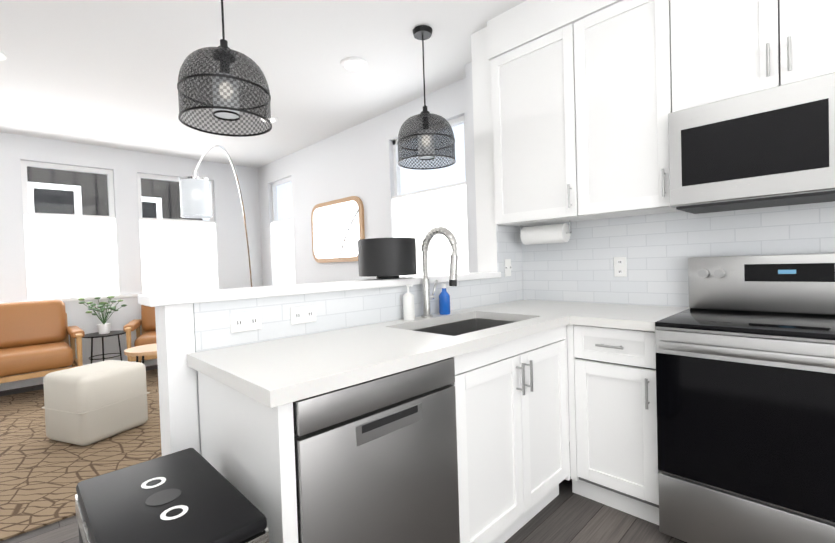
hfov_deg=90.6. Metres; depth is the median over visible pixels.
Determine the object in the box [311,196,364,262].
wall mirror
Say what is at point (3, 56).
recessed light
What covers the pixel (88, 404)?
pouf
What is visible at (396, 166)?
window
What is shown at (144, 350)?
wood side table
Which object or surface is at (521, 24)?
soffit
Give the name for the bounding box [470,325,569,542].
base cabinet
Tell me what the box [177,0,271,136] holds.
pendant light
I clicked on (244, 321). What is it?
outlet
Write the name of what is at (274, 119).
recessed light
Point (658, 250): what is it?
wall
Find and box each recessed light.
[0,51,6,60]
[271,116,277,122]
[340,57,366,70]
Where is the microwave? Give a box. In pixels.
[668,72,834,213]
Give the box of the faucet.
[421,226,457,317]
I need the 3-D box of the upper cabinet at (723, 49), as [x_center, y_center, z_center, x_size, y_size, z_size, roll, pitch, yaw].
[1.545,-1.056,1.751,0.360,0.620,0.762,-3,2,-45]
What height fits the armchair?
0.917 m
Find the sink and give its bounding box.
[413,318,513,335]
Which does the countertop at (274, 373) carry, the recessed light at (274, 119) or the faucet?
the faucet
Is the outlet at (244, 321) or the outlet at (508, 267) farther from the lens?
the outlet at (508, 267)
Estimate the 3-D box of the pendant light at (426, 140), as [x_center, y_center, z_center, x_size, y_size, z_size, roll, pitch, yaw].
[0.047,-1.145,2.713,0.382,0.863,0.382,-3,2,-45]
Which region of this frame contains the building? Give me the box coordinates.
[27,167,202,219]
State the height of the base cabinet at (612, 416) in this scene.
0.878 m
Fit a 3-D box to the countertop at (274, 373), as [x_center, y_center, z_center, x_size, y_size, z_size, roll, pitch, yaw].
[0.203,0.256,1.921,2.137,0.040,0.627,-3,2,-45]
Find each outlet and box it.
[230,311,261,332]
[290,305,315,324]
[504,259,511,276]
[614,257,626,276]
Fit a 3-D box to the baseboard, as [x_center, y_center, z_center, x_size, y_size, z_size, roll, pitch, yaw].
[-3.859,1.166,4.837,4.280,0.120,0.015,-3,2,-45]
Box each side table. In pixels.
[83,330,125,363]
[124,343,156,363]
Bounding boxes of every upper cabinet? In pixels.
[491,0,680,226]
[670,0,834,111]
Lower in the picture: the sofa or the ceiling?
the sofa
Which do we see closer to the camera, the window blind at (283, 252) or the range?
the range
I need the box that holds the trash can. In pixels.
[75,448,268,542]
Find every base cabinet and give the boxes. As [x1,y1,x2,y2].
[198,352,477,542]
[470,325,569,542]
[567,324,658,524]
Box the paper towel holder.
[520,220,571,244]
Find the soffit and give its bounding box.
[487,0,622,60]
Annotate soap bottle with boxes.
[403,284,414,320]
[439,284,449,314]
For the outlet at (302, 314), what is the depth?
1.69 m
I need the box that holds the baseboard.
[0,359,156,390]
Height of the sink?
0.179 m
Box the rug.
[0,369,161,540]
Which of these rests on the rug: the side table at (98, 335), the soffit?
the side table at (98, 335)
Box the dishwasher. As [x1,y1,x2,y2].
[293,357,459,542]
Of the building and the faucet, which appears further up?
the building
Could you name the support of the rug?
on the floor
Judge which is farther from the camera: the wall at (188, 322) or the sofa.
the sofa
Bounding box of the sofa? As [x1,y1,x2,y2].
[0,300,84,382]
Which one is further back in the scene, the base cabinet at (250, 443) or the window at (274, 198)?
the window at (274, 198)
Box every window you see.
[0,160,222,302]
[270,177,291,285]
[393,115,465,195]
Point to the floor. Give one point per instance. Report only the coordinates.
(566, 515)
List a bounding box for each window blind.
[23,212,217,299]
[271,217,294,284]
[392,181,468,276]
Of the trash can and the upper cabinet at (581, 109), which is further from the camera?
the upper cabinet at (581, 109)
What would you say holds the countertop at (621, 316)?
on the base cabinet at (612, 416)
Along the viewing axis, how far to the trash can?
0.94 m
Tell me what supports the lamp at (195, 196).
on the floor
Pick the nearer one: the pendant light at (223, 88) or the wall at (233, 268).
the pendant light at (223, 88)
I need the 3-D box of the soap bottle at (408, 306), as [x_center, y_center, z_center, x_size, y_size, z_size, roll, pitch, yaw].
[-0.043,0.151,2.048,0.056,0.177,0.057,-3,2,-45]
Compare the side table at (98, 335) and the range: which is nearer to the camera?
the range
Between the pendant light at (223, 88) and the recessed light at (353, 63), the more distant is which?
the recessed light at (353, 63)
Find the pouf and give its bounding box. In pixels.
[42,360,149,445]
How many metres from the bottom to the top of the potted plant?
0.426 m
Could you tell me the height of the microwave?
0.437 m
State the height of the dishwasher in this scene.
0.874 m
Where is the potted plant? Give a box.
[78,296,126,333]
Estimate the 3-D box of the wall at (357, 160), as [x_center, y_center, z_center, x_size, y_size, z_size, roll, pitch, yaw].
[-0.875,-0.233,4.876,0.130,2.720,4.170,-3,2,-45]
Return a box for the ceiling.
[0,0,525,167]
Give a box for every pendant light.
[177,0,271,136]
[397,25,455,169]
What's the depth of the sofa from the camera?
4.14 m
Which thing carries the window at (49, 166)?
in the wall at (233, 268)
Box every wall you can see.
[0,132,262,376]
[138,27,522,455]
[258,78,470,285]
[465,62,834,441]
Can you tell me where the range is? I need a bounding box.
[655,253,834,542]
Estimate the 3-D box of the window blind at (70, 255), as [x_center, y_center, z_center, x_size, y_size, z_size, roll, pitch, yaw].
[-3.934,-0.183,4.839,2.992,0.958,0.040,-3,2,-45]
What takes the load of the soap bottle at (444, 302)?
on the countertop at (274, 373)
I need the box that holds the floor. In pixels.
[0,364,684,542]
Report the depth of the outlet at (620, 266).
2.42 m
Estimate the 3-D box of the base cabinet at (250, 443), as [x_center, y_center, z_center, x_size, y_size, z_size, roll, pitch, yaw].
[-0.279,0.743,1.458,0.705,0.878,0.600,-3,2,-45]
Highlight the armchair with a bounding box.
[123,305,156,362]
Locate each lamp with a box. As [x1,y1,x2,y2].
[179,144,252,286]
[358,238,416,278]
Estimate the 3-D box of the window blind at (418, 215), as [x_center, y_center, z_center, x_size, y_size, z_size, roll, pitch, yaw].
[0.105,-0.291,3.828,0.031,0.933,0.950,-3,2,-45]
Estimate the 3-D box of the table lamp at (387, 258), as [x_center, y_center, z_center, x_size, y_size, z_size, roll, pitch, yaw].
[-0.156,-0.065,2.144,0.300,0.202,0.300,-3,2,-45]
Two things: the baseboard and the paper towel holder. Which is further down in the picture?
the baseboard
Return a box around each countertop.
[187,300,606,407]
[571,304,688,331]

